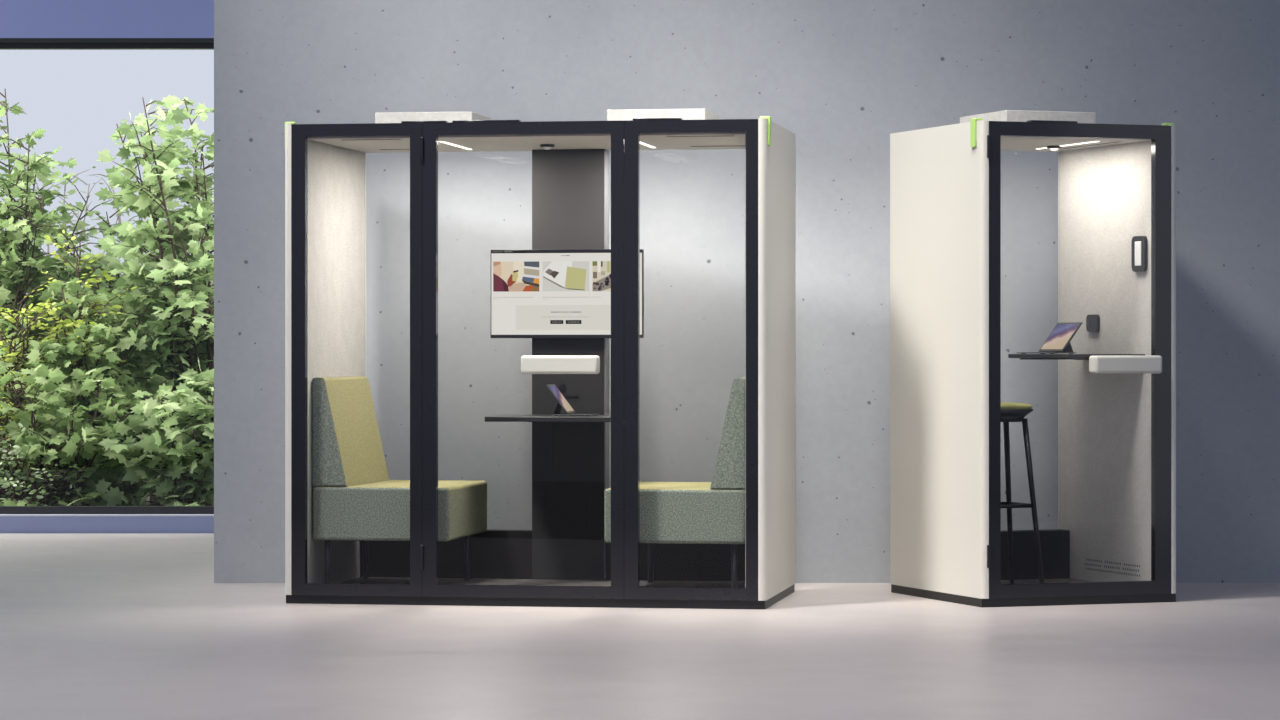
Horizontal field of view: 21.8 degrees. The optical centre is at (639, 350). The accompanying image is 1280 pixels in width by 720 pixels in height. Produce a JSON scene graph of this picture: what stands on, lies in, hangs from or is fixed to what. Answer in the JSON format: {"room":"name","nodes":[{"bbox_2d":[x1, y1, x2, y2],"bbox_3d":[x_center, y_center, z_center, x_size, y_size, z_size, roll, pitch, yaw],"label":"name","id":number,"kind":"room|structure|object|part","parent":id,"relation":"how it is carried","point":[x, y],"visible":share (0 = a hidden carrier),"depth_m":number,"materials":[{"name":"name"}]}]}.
{"room":"open office area","nodes":[
{"label":"open office area","id":0,"kind":"room"},
{"bbox_2d":[0,0,213,37],"bbox_3d":[-5.189,-2.613,21.325,6.621,1.249,0.250,0,0,0],"label":"wall","id":1,"kind":"structure","parent":0,"point":[18,18],"depth_m":21.20,"materials":[{"name":"blue paint"}]},
{"bbox_2d":[0,38,213,513],"bbox_3d":[-5.290,-0.472,21.260,6.421,3.033,0.120,0,0,0],"label":"window","id":2,"kind":"structure","parent":1,"relation":"in","point":[5,43],"depth_m":21.23,"materials":[{"name":"black metal"}]},
{"bbox_2d":[0,533,1279,719],"bbox_3d":[0.050,1.222,15.660,17.100,0.120,11.320,0,0,0],"label":"floor","id":3,"kind":"structure","parent":0,"point":[94,626],"depth_m":12.81,"materials":[{"name":"grey concrete"}]},
{"bbox_2d":[0,514,213,532],"bbox_3d":[-5.314,1.103,21.311,6.371,0.118,0.278,0,0,0],"label":"sill","id":4,"kind":"structure","parent":3,"relation":"on","point":[9,523],"depth_m":21.18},
{"bbox_2d":[285,109,795,609],"bbox_3d":[-0.448,0.026,15.633,2.252,2.272,1.223,0,0,9],"label":"booth","id":5,"kind":"object","parent":3,"relation":"on","point":[565,559],"visible":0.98,"depth_m":15.30,"materials":[{"name":"metal"}]},
{"bbox_3d":[-1.524,0.041,15.850,0.035,2.163,1.145,0,0,9],"label":"panel","id":6,"kind":"part","parent":5,"relation":"part of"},
{"bbox_3d":[-1.357,0.068,16.395,0.015,2.080,0.010,0,0,9],"label":"post","id":7,"kind":"part","parent":5,"relation":"part of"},
{"bbox_2d":[356,139,401,139],"bbox_3d":[-1.239,-0.971,15.354,0.280,0.002,0.024,0,0,9],"label":"ceiling vent","id":8,"kind":"object","parent":5,"relation":"attached to","point":[356,139],"depth_m":15.34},
{"bbox_2d":[380,149,409,149],"bbox_3d":[-1.128,-0.971,16.086,0.260,0.002,0.024,0,0,9],"label":"ceiling vent","id":9,"kind":"object","parent":5,"relation":"attached to","point":[380,149],"depth_m":16.08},
{"bbox_2d":[312,376,486,582],"bbox_3d":[-1.126,0.617,15.731,0.652,0.982,0.840,0,0,9],"label":"sofa","id":10,"kind":"object","parent":5,"relation":"on","point":[354,497],"visible":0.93,"depth_m":15.37,"materials":[{"name":"fabric"}]},
{"bbox_3d":[-1.447,0.987,15.419,0.027,0.242,0.028,0,0,9],"label":"leg","id":11,"kind":"part","parent":10,"relation":"part of","materials":[{"name":"grey metal"}]},
{"bbox_3d":[-1.365,0.377,15.771,0.166,0.502,0.832,0,0,9],"label":"backrest","id":12,"kind":"part","parent":10,"relation":"part of","materials":[{"name":"fabric"}]},
{"bbox_3d":[-1.329,0.987,16.130,0.027,0.242,0.028,0,0,9],"label":"leg","id":13,"kind":"part","parent":10,"relation":"part of","materials":[{"name":"grey metal"}]},
{"bbox_3d":[-1.126,0.752,15.731,0.652,0.247,0.840,0,0,9],"label":"seat","id":14,"kind":"part","parent":10,"relation":"part of","materials":[{"name":"fabric"}]},
{"bbox_3d":[-0.834,0.987,16.048,0.027,0.242,0.028,0,0,9],"label":"leg","id":15,"kind":"part","parent":10,"relation":"part of","materials":[{"name":"grey metal"}]},
{"bbox_3d":[-0.529,0.042,15.126,0.932,2.160,0.040,0,0,9],"label":"door","id":16,"kind":"part","parent":5,"relation":"part of","materials":[{"name":"glass"}]},
{"bbox_3d":[-0.438,-1.005,15.691,2.158,0.065,1.101,0,0,9],"label":"roof panel","id":17,"kind":"part","parent":5,"relation":"part of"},
{"bbox_2d":[485,414,610,421],"bbox_3d":[-0.392,0.327,15.831,0.600,0.034,0.517,0,0,9],"label":"table","id":18,"kind":"object","parent":5,"relation":"attached to","point":[509,417],"visible":0.88,"depth_m":15.59,"materials":[{"name":"black laminate"}]},
{"bbox_2d":[546,384,598,415],"bbox_3d":[-0.319,0.235,15.806,0.224,0.150,0.250,0,0,7],"label":"tablet","id":19,"kind":"object","parent":18,"relation":"on","point":[562,402],"visible":1,"depth_m":15.75,"materials":[{"name":"black plastic"}]},
{"bbox_3d":[-0.360,0.065,15.037,0.354,0.083,0.077,0,0,9],"label":"door handle","id":20,"kind":"part","parent":5,"relation":"part of","materials":[{"name":"white plastic"}]},
{"bbox_2d":[491,249,643,337],"bbox_3d":[-0.351,-0.273,16.064,0.748,0.428,0.047,0,0,9],"label":"television","id":21,"kind":"object","parent":5,"relation":"attached to","point":[536,293],"visible":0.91,"depth_m":16.05,"materials":[{"name":"black plastic"}]},
{"bbox_2d":[559,384,577,396],"bbox_3d":[-0.344,0.193,16.085,0.094,0.065,0.008,0,0,9],"label":"power socket","id":22,"kind":"object","parent":5,"relation":"attached to","point":[567,390],"depth_m":16.09,"materials":[{"name":"black plastic"}]},
{"bbox_2d":[604,378,744,587],"bbox_3d":[0.225,0.617,15.508,0.652,0.982,0.840,0,0,9],"label":"sofa","id":23,"kind":"object","parent":5,"relation":"on","point":[713,512],"visible":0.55,"depth_m":15.07,"materials":[{"name":"fabric"}]},
{"bbox_3d":[0.051,0.987,15.901,0.027,0.242,0.028,0,0,9],"label":"leg","id":24,"kind":"part","parent":23,"relation":"part of","materials":[{"name":"grey metal"}]},
{"bbox_3d":[0.225,0.752,15.508,0.652,0.247,0.840,0,0,9],"label":"seat","id":25,"kind":"part","parent":23,"relation":"part of","materials":[{"name":"fabric"}]},
{"bbox_3d":[0.465,0.377,15.468,0.166,0.502,0.832,0,0,9],"label":"backrest","id":26,"kind":"part","parent":23,"relation":"part of","materials":[{"name":"fabric"}]},
{"bbox_3d":[0.429,0.987,15.109,0.027,0.242,0.028,0,0,9],"label":"leg","id":27,"kind":"part","parent":23,"relation":"part of","materials":[{"name":"grey metal"}]},
{"bbox_2d":[667,135,733,136],"bbox_3d":[0.276,-0.971,15.104,0.310,0.002,0.024,0,0,9],"label":"ceiling vent","id":28,"kind":"object","parent":5,"relation":"attached to","point":[667,135],"depth_m":15.07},
{"bbox_2d":[691,146,726,146],"bbox_3d":[0.372,-0.971,15.838,0.260,0.002,0.024,0,0,9],"label":"ceiling vent","id":29,"kind":"object","parent":5,"relation":"attached to","point":[691,146],"depth_m":15.84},
{"bbox_3d":[0.641,0.041,15.492,0.035,2.163,1.145,0,0,9],"label":"panel","id":30,"kind":"part","parent":5,"relation":"part of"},
{"bbox_2d":[890,110,1175,607],"bbox_3d":[1.855,0.025,15.655,1.023,2.274,1.101,0,0,-20],"label":"booth","id":31,"kind":"object","parent":3,"relation":"on","point":[1114,540],"visible":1,"depth_m":15.54,"materials":[{"name":"fabric"}]},
{"bbox_3d":[1.387,0.041,15.528,0.035,2.163,1.023,0,0,-20],"label":"panel","id":32,"kind":"part","parent":31,"relation":"part of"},
{"bbox_2d":[1001,402,1043,583],"bbox_3d":[1.665,0.676,15.562,0.342,0.866,0.342,0,0,-20],"label":"bar stool","id":33,"kind":"object","parent":31,"relation":"on","point":[1010,412],"visible":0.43,"depth_m":15.48,"materials":[{"name":"black metal"}]},
{"bbox_3d":[1.742,0.713,15.726,0.026,0.793,0.111,0,0,25],"label":"leg","id":34,"kind":"part","parent":33,"relation":"part of","materials":[{"name":"black plastic"}]},
{"bbox_2d":[1001,402,1031,409],"bbox_3d":[1.665,0.259,15.562,0.316,0.032,0.316,0,0,-20],"label":"cushion","id":35,"kind":"object","parent":33,"relation":"on","point":[1004,405],"depth_m":15.44,"materials":[{"name":"green fabric"}]},
{"bbox_3d":[1.829,0.713,15.485,0.111,0.793,0.026,0,0,25],"label":"leg","id":36,"kind":"part","parent":33,"relation":"part of","materials":[{"name":"black plastic"}]},
{"bbox_3d":[2.056,0.068,16.305,0.015,2.080,0.010,0,0,-20],"label":"post","id":37,"kind":"part","parent":31,"relation":"part of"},
{"bbox_3d":[1.835,-1.005,15.710,0.930,0.065,0.979,0,0,-20],"label":"roof panel","id":38,"kind":"part","parent":31,"relation":"part of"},
{"bbox_2d":[1008,354,1144,359],"bbox_3d":[2.054,0.030,15.697,0.399,0.027,0.630,0,0,-20],"label":"desk","id":39,"kind":"object","parent":31,"relation":"attached to","point":[1021,356],"visible":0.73,"depth_m":15.50,"materials":[{"name":"black laminate"}]},
{"bbox_2d":[1017,322,1081,353],"bbox_3d":[1.942,-0.058,15.795,0.224,0.150,0.250,0,0,-20],"label":"tablet","id":40,"kind":"object","parent":39,"relation":"on","point":[1058,341],"visible":1,"depth_m":15.79,"materials":[{"name":"black plastic"}]},
{"bbox_3d":[2.008,0.042,15.229,0.929,2.160,0.040,0,0,-20],"label":"door","id":41,"kind":"part","parent":31,"relation":"part of","materials":[{"name":"glass"}]},
{"bbox_2d":[1063,141,1119,148],"bbox_3d":[2.135,-0.971,15.784,0.015,0.002,0.600,0,0,-20],"label":"ceiling light","id":42,"kind":"object","parent":31,"relation":"attached to","point":[1109,142],"depth_m":15.76,"materials":[{"name":"white plastic"}]},
{"bbox_2d":[1086,314,1099,331],"bbox_3d":[2.170,-0.131,15.948,0.014,0.082,0.115,0,0,-20],"label":"power socket","id":43,"kind":"object","parent":31,"relation":"attached to","point":[1092,320],"depth_m":15.94,"materials":[{"name":"black plastic"}]},
{"bbox_3d":[2.223,0.065,15.243,0.345,0.083,0.077,0,0,-20],"label":"door handle","id":44,"kind":"part","parent":31,"relation":"part of","materials":[{"name":"white plastic"}]},
{"bbox_3d":[2.326,-0.450,15.509,0.016,0.166,0.128,0,0,-20],"label":"control panel","id":45,"kind":"part","parent":31,"relation":"part of","materials":[{"name":"black plastic"}]},
{"bbox_3d":[2.296,0.041,15.855,0.035,2.163,1.023,0,0,-20],"label":"panel","id":46,"kind":"part","parent":31,"relation":"part of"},
{"bbox_2d":[214,0,1279,582],"bbox_3d":[3.236,-1.038,16.765,10.729,4.400,0.250,0,0,0],"label":"wall","id":47,"kind":"structure","parent":0,"point":[843,77],"depth_m":16.64,"materials":[{"name":"concrete"}]},
{"label":"outside","id":48,"kind":"structure","parent":0,"visible":0},
{"bbox_3d":[-5.000,1.397,30.750,22.000,0.230,18.500,0,0,0],"label":"garden","id":49,"kind":"object","parent":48,"visible":0},
{"bbox_2d":[0,279,77,498],"bbox_3d":[-4.288,0.407,22.687,0.934,1.783,0.824,0,0,0],"label":"shrub","id":50,"kind":"object","parent":49,"relation":"on","point":[7,357],"visible":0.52,"depth_m":22.65,"materials":[{"name":"green plant"}]},
{"bbox_2d":[0,89,78,499],"bbox_3d":[-4.544,-0.317,23.459,1.477,3.223,1.162,0,0,0],"label":"shrub","id":51,"kind":"object","parent":49,"relation":"on","point":[16,271],"visible":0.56,"depth_m":23.34,"materials":[{"name":"green plant"}]},
{"bbox_2d":[0,423,96,505],"bbox_3d":[-4.136,0.890,22.135,1.025,0.824,0.955,0,0,-37],"label":"variegated shrub","id":52,"kind":"object","parent":49,"relation":"on","point":[17,484],"visible":0.68,"depth_m":22.05,"materials":[{"name":"green plant"}]},
{"bbox_2d":[0,152,121,482],"bbox_3d":[-4.438,-0.080,24.370,1.356,2.750,1.283,0,0,0],"label":"shrub","id":53,"kind":"object","parent":49,"relation":"on","point":[65,217],"visible":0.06,"depth_m":24.33,"materials":[{"name":"green plant"}]},
{"bbox_2d":[7,230,136,502],"bbox_3d":[-3.931,0.238,22.857,0.944,2.117,0.877,0,0,-34],"label":"shrub","id":54,"kind":"object","parent":49,"relation":"on","point":[67,320],"visible":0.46,"depth_m":22.81,"materials":[{"name":"green plant"}]},
{"bbox_2d":[18,166,130,355],"bbox_3d":[-4.774,-0.104,26.953,1.423,2.802,1.174,0,0,-24],"label":"bush","id":55,"kind":"object","parent":49,"relation":"on","point":[88,193],"visible":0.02,"depth_m":27.01,"materials":[{"name":"green plant"}]},
{"bbox_2d":[0,359,172,505],"bbox_3d":[-3.937,0.679,22.378,1.144,1.238,1.260,0,0,-42],"label":"shrub","id":56,"kind":"object","parent":49,"relation":"on","point":[94,486],"visible":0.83,"depth_m":22.21,"materials":[{"name":"green plant"}]},
{"bbox_2d":[0,276,182,505],"bbox_3d":[-3.770,0.389,22.873,1.311,1.819,1.256,0,0,0],"label":"shrub","id":57,"kind":"object","parent":49,"relation":"on","point":[51,349],"visible":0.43,"depth_m":22.72,"materials":[{"name":"green plant"}]},
{"bbox_2d":[29,202,212,503],"bbox_3d":[-3.700,0.092,24.331,1.273,2.409,1.243,0,0,-44],"label":"shrub","id":58,"kind":"object","parent":49,"relation":"on","point":[105,262],"visible":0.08,"depth_m":24.21,"materials":[{"name":"green plant"}]},
{"bbox_3d":[-3.687,0.114,24.333,1.046,2.364,1.049,0,0,43],"label":"stem","id":59,"kind":"part","parent":58,"relation":"part of","materials":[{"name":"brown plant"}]},
{"bbox_2d":[61,260,194,505],"bbox_3d":[-3.985,0.291,25.752,2.172,2.012,1.120,0,0,0],"label":"shrub","id":60,"kind":"object","parent":49,"relation":"on","point":[61,260],"visible":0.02,"depth_m":25.71,"materials":[{"name":"green plant"}]},
{"bbox_2d":[46,174,213,505],"bbox_3d":[-4.036,-0.076,27.224,1.530,2.742,1.101,0,0,0],"label":"bush","id":61,"kind":"object","parent":49,"relation":"on","point":[148,498],"visible":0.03,"depth_m":27.15,"materials":[{"name":"green plant"}]},
{"bbox_2d":[94,375,213,505],"bbox_3d":[-2.992,0.731,22.318,1.312,1.135,1.081,0,0,0],"label":"shrub","id":62,"kind":"object","parent":49,"relation":"on","point":[189,449],"visible":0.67,"depth_m":22.12,"materials":[{"name":"green plant"}]},
{"bbox_2d":[95,95,213,499],"bbox_3d":[-3.106,-0.250,23.086,1.366,3.090,1.240,0,0,0],"label":"shrub","id":63,"kind":"object","parent":49,"relation":"on","point":[190,305],"visible":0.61,"depth_m":22.95,"materials":[{"name":"green plant"}]},
{"bbox_2d":[108,247,213,473],"bbox_3d":[-3.304,0.186,25.625,1.418,2.220,1.231,0,0,19],"label":"shrub","id":64,"kind":"object","parent":49,"relation":"on","point":[211,256],"visible":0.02,"depth_m":25.45,"materials":[{"name":"green plant"}]}
]}

